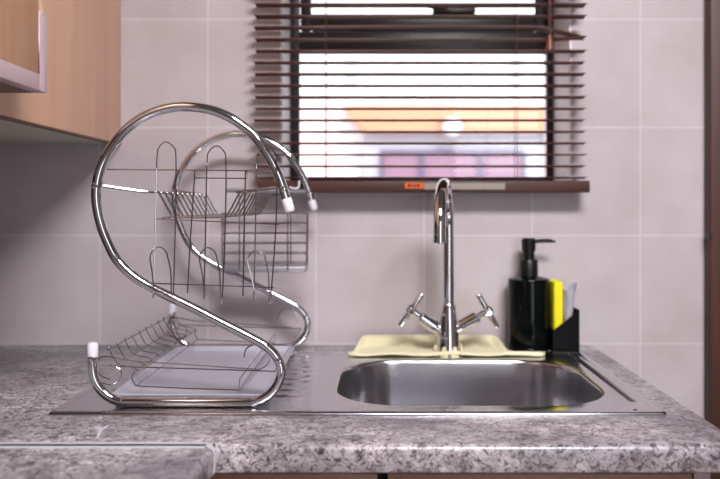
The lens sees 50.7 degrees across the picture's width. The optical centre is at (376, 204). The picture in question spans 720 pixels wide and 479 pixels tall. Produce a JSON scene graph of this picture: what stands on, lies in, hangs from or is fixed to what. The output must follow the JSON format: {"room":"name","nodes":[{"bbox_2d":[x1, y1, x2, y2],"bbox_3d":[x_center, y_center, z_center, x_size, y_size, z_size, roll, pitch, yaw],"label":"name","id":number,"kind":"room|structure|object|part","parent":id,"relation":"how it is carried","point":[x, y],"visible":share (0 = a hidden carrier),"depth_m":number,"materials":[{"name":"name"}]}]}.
{"room":"kitchen","nodes":[
{"label":"kitchen","id":0,"kind":"room"},
{"bbox_2d":[0,0,704,418],"bbox_3d":[0.485,-0.088,1.540,2.730,2.500,0.240,0,0,0],"label":"wall","id":1,"kind":"structure","parent":0,"point":[632,245],"depth_m":1.42,"materials":[{"name":"tile"}]},
{"bbox_2d":[0,343,590,344],"bbox_3d":[-0.190,0.260,1.417,1.176,0.004,0.004,0,0,0],"label":"trim","id":2,"kind":"structure","parent":1,"relation":"attached to","point":[0,343],"depth_m":1.42,"materials":[{"name":"grey"}]},
{"bbox_2d":[290,0,553,180],"bbox_3d":[0.091,-0.363,1.548,0.545,0.670,0.044,0,0,0],"label":"window","id":3,"kind":"structure","parent":1,"relation":"in","point":[337,33],"depth_m":1.55,"materials":[{"name":"black"}]},
{"bbox_2d":[253,0,589,192],"bbox_3d":[0.080,-0.336,1.375,0.608,0.627,0.050,0,0,0],"label":"blind","id":4,"kind":"object","parent":3,"relation":"attached to","point":[325,186],"visible":0.98,"depth_m":1.38,"materials":[{"name":"brown wood"}]},
{"bbox_3d":[-0.093,-0.324,1.380,0.001,0.568,0.029,0,0,0],"label":"ladder cord","id":5,"kind":"part","parent":4,"relation":"part of","materials":[{"name":"fabric"}]},
{"bbox_3d":[0.084,-0.033,1.380,0.600,0.022,0.025,0,0,0],"label":"rail","id":6,"kind":"part","parent":4,"relation":"part of","materials":[{"name":"brown wood"}]},
{"bbox_3d":[0.252,-0.324,1.380,0.001,0.568,0.029,0,0,0],"label":"ladder cord","id":7,"kind":"part","parent":4,"relation":"part of","materials":[{"name":"fabric"}]},
{"bbox_3d":[0.309,-0.459,1.358,0.006,0.319,0.002,0,0,0],"label":"lift cord","id":8,"kind":"part","parent":4,"relation":"part of","materials":[{"name":"brown fabric"}]},
{"bbox_3d":[0.095,-0.511,1.560,0.504,0.311,0.013,0,0,0],"label":"sash","id":9,"kind":"part","parent":3,"relation":"part of","materials":[{"name":"black"}]},
{"bbox_3d":[0.150,-0.396,1.541,0.101,0.017,0.030,0,0,0],"label":"stay handle","id":10,"kind":"part","parent":3,"relation":"part of","materials":[{"name":"black metal"}]},
{"bbox_2d":[280,0,571,180],"bbox_3d":[0.091,-0.363,1.486,0.545,0.670,0.129,0,0,0],"label":"trim","id":11,"kind":"structure","parent":1,"relation":"attached to","point":[561,24],"depth_m":1.47,"materials":[{"name":"white paint"}]},
{"bbox_2d":[705,0,719,478],"bbox_3d":[1.096,0.102,1.379,0.978,2.120,0.079,0,0,0],"label":"door","id":12,"kind":"structure","parent":1,"relation":"in","point":[712,7],"depth_m":1.39,"materials":[{"name":"brown wood"}]},
{"bbox_3d":[0.485,1.212,-0.110,2.730,0.100,3.540,0,0,0],"label":"floor","id":13,"kind":"structure","parent":0,"visible":0},
{"bbox_2d":[210,473,709,478],"bbox_3d":[0.086,0.729,1.108,0.572,0.866,0.585,0,0,0],"label":"base cabinet","id":14,"kind":"object","parent":13,"relation":"on","point":[215,475],"visible":0.29,"depth_m":0.85,"materials":[{"name":"brown"}]},
{"bbox_3d":[-0.099,0.676,0.858,0.200,0.752,0.020,0,0,0],"label":"door","id":15,"kind":"part","parent":14,"relation":"part of","materials":[{"name":"brown wood"}]},
{"bbox_2d":[0,345,719,472],"bbox_3d":[-0.190,0.278,1.123,1.179,0.032,0.591,0,0,0],"label":"countertop","id":16,"kind":"structure","parent":14,"relation":"on","point":[35,380],"depth_m":0.87,"materials":[{"name":"grey stone"}]},
{"bbox_2d":[49,351,666,415],"bbox_3d":[-0.024,0.333,1.141,0.771,0.153,0.397,0,0,0],"label":"sink","id":17,"kind":"object","parent":16,"relation":"in","point":[334,383],"visible":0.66,"depth_m":1.22,"materials":[{"name":"silver metal"}]},
{"bbox_2d":[87,102,317,406],"bbox_3d":[-0.238,0.065,1.145,0.266,0.394,0.427,0,0,0],"label":"dish rack","id":18,"kind":"object","parent":17,"relation":"on","point":[261,141],"visible":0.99,"depth_m":0.97,"materials":[{"name":"silver metal"}]},
{"bbox_3d":[-0.235,0.022,0.952,0.220,0.206,0.039,0,0,0],"label":"cup hook panel","id":19,"kind":"part","parent":18,"relation":"part of","materials":[{"name":"silver metal"}]},
{"bbox_2d":[98,308,301,390],"bbox_3d":[-0.251,0.211,1.163,0.238,0.062,0.344,0,0,0],"label":"basket","id":20,"kind":"object","parent":18,"relation":"on","point":[171,311],"depth_m":1.15,"materials":[{"name":"silver metal"}]},
{"bbox_2d":[147,191,272,218],"bbox_3d":[-0.243,-0.001,1.165,0.124,0.038,0.351,0,0,0],"label":"basket","id":21,"kind":"object","parent":18,"relation":"on","point":[217,215],"depth_m":1.16,"materials":[{"name":"silver metal"}]},
{"bbox_3d":[-0.240,0.063,1.352,0.262,0.391,0.012,0,0,0],"label":"tube frame","id":22,"kind":"part","parent":18,"relation":"part of","materials":[{"name":"silver metal"}]},
{"bbox_2d":[221,181,308,271],"bbox_3d":[-0.194,0.036,1.320,0.149,0.158,0.050,0,0,0],"label":"basket","id":23,"kind":"object","parent":18,"relation":"hanging from","point":[227,268],"visible":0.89,"depth_m":1.30,"materials":[{"name":"silver metal"}]},
{"bbox_3d":[-0.196,-0.025,1.341,0.140,0.009,0.007,0,0,0],"label":"rail","id":24,"kind":"part","parent":23,"relation":"part of","materials":[{"name":"grey metal"}]},
{"bbox_2d":[113,346,294,396],"bbox_3d":[-0.244,0.251,1.155,0.205,0.011,0.342,0,0,0],"label":"drip tray","id":25,"kind":"object","parent":17,"relation":"on","point":[258,382],"visible":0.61,"depth_m":1.13,"materials":[{"name":"grey plastic"}]},
{"bbox_2d":[348,335,544,357],"bbox_3d":[0.119,0.249,1.343,0.338,0.021,0.110,0,0,0],"label":"cloth","id":26,"kind":"object","parent":17,"relation":"on","point":[368,345],"visible":0.96,"depth_m":1.36,"materials":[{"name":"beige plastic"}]},
{"bbox_2d":[398,178,498,356],"bbox_3d":[0.124,0.107,1.249,0.175,0.303,0.184,0,0,0],"label":"tap","id":27,"kind":"object","parent":16,"relation":"on","point":[448,329],"visible":0.98,"depth_m":1.30,"materials":[{"name":"silver metal"}]},
{"bbox_3d":[0.059,0.182,1.315,0.038,0.059,0.047,0,0,37],"label":"cross handle","id":28,"kind":"part","parent":27,"relation":"part of","materials":[{"name":"silver metal"}]},
{"bbox_3d":[0.110,0.065,1.241,0.019,0.217,0.170,0,0,11],"label":"spout","id":29,"kind":"part","parent":27,"relation":"part of","materials":[{"name":"silver metal"}]},
{"bbox_3d":[0.191,0.183,1.315,0.035,0.061,0.048,0,0,33],"label":"cross handle","id":30,"kind":"part","parent":27,"relation":"part of","materials":[{"name":"silver metal"}]},
{"bbox_2d":[508,238,579,351],"bbox_3d":[0.299,0.161,1.377,0.121,0.202,0.074,0,0,0],"label":"soap dispenser","id":31,"kind":"object","parent":16,"relation":"on","point":[529,329],"visible":0.96,"depth_m":1.35,"materials":[{"name":"black plastic"}]},
{"bbox_2d":[508,275,548,350],"bbox_3d":[0.275,0.194,1.377,0.074,0.134,0.074,0,0,0],"label":"bottle","id":32,"kind":"object","parent":31,"relation":"on","point":[528,295],"depth_m":1.35,"materials":[{"name":"black plastic"}]},
{"bbox_2d":[549,279,562,329],"bbox_3d":[0.323,0.189,1.378,0.017,0.105,0.050,0,0,0],"label":"sponge","id":33,"kind":"object","parent":31,"relation":"in","point":[555,286],"visible":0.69,"depth_m":1.35,"materials":[{"name":"yellow"}]},
{"bbox_2d":[563,282,576,321],"bbox_3d":[0.347,0.191,1.377,0.033,0.101,0.048,0,0,0],"label":"scourer","id":34,"kind":"object","parent":31,"relation":"in","point":[568,292],"visible":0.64,"depth_m":1.36,"materials":[{"name":"grey"}]},
{"bbox_3d":[0.085,0.671,0.877,0.538,0.750,0.015,0,0,0],"label":"rail","id":35,"kind":"part","parent":14,"relation":"part of","materials":[{"name":"black"}]},
{"bbox_3d":[0.182,0.676,0.858,0.340,0.752,0.020,0,0,0],"label":"door","id":36,"kind":"part","parent":14,"relation":"part of","materials":[{"name":"brown wood"}]},
{"bbox_3d":[-0.491,0.729,0.475,0.574,0.866,0.690,0,0,0],"label":"base cabinet","id":37,"kind":"object","parent":13,"relation":"on","visible":0},
{"bbox_2d":[0,442,215,478],"bbox_3d":[-0.477,0.278,0.477,0.604,0.034,0.715,0,0,0],"label":"countertop","id":38,"kind":"structure","parent":37,"relation":"on","point":[18,460],"depth_m":0.78,"materials":[{"name":"grey stone"}]},
{"bbox_3d":[-0.830,-0.088,-0.230,0.100,2.500,3.300,0,0,0],"label":"wall","id":39,"kind":"structure","parent":0,"visible":0},
{"bbox_2d":[0,0,46,92],"bbox_3d":[-0.587,-0.587,0.620,0.382,0.903,0.600,0,0,0],"label":"upper cabinet","id":40,"kind":"object","parent":39,"relation":"attached to","point":[23,23],"visible":1,"depth_m":0.86,"materials":[{"name":"brown"}]},
{"bbox_3d":[-0.597,-0.144,0.620,0.362,0.016,0.600,0,0,0],"label":"panel","id":41,"kind":"part","parent":40,"relation":"part of","materials":[{"name":"brown"}]},
{"bbox_3d":[-0.408,-0.597,0.610,0.015,0.883,0.580,0,0,0],"label":"panel","id":42,"kind":"part","parent":40,"relation":"part of","materials":[{"name":"brown wood"}]},
{"bbox_2d":[0,0,120,144],"bbox_3d":[-0.628,-0.575,1.170,0.300,0.926,0.497,0,0,0],"label":"upper cabinet","id":43,"kind":"object","parent":39,"relation":"attached to","point":[81,103],"visible":0.61,"depth_m":1.23,"materials":[{"name":"brown wood"}]},
{"bbox_3d":[-0.636,-0.123,1.170,0.284,0.016,0.496,0,0,0],"label":"panel","id":44,"kind":"part","parent":43,"relation":"part of","materials":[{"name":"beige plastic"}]},
{"label":"outside","id":45,"kind":"structure","parent":0,"visible":0},
{"bbox_3d":[0.000,1.262,12.540,24.000,0.100,21.760,0,0,0],"label":"ground","id":46,"kind":"structure","parent":45,"visible":0},
{"bbox_2d":[300,99,339,176],"bbox_3d":[-1.876,0.253,5.020,3.248,1.917,0.200,0,0,0],"label":"wall","id":47,"kind":"structure","parent":46,"relation":"on","point":[304,103],"depth_m":4.92,"materials":[{"name":"white paint"}]},
{"bbox_2d":[300,0,543,176],"bbox_3d":[0.700,-0.373,7.170,5.000,3.170,2.700,0,0,0],"label":"outdoor backdrop","id":48,"kind":"structure","parent":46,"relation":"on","point":[344,103],"depth_m":6.01,"materials":[{"name":"white"}]},
{"bbox_2d":[441,117,463,136],"bbox_3d":[0.576,-0.599,5.792,0.180,0.150,0.085,0,0,0],"label":"porch light","id":49,"kind":"object","parent":48,"relation":"attached to","point":[447,126],"visible":0.62,"depth_m":5.77,"materials":[{"name":"white glass"}]},
{"bbox_3d":[0.584,-0.234,5.913,1.122,0.390,0.011,0,0,0],"label":"pane","id":50,"kind":"part","parent":48,"relation":"part of","materials":[{"name":"pink"}]}
]}

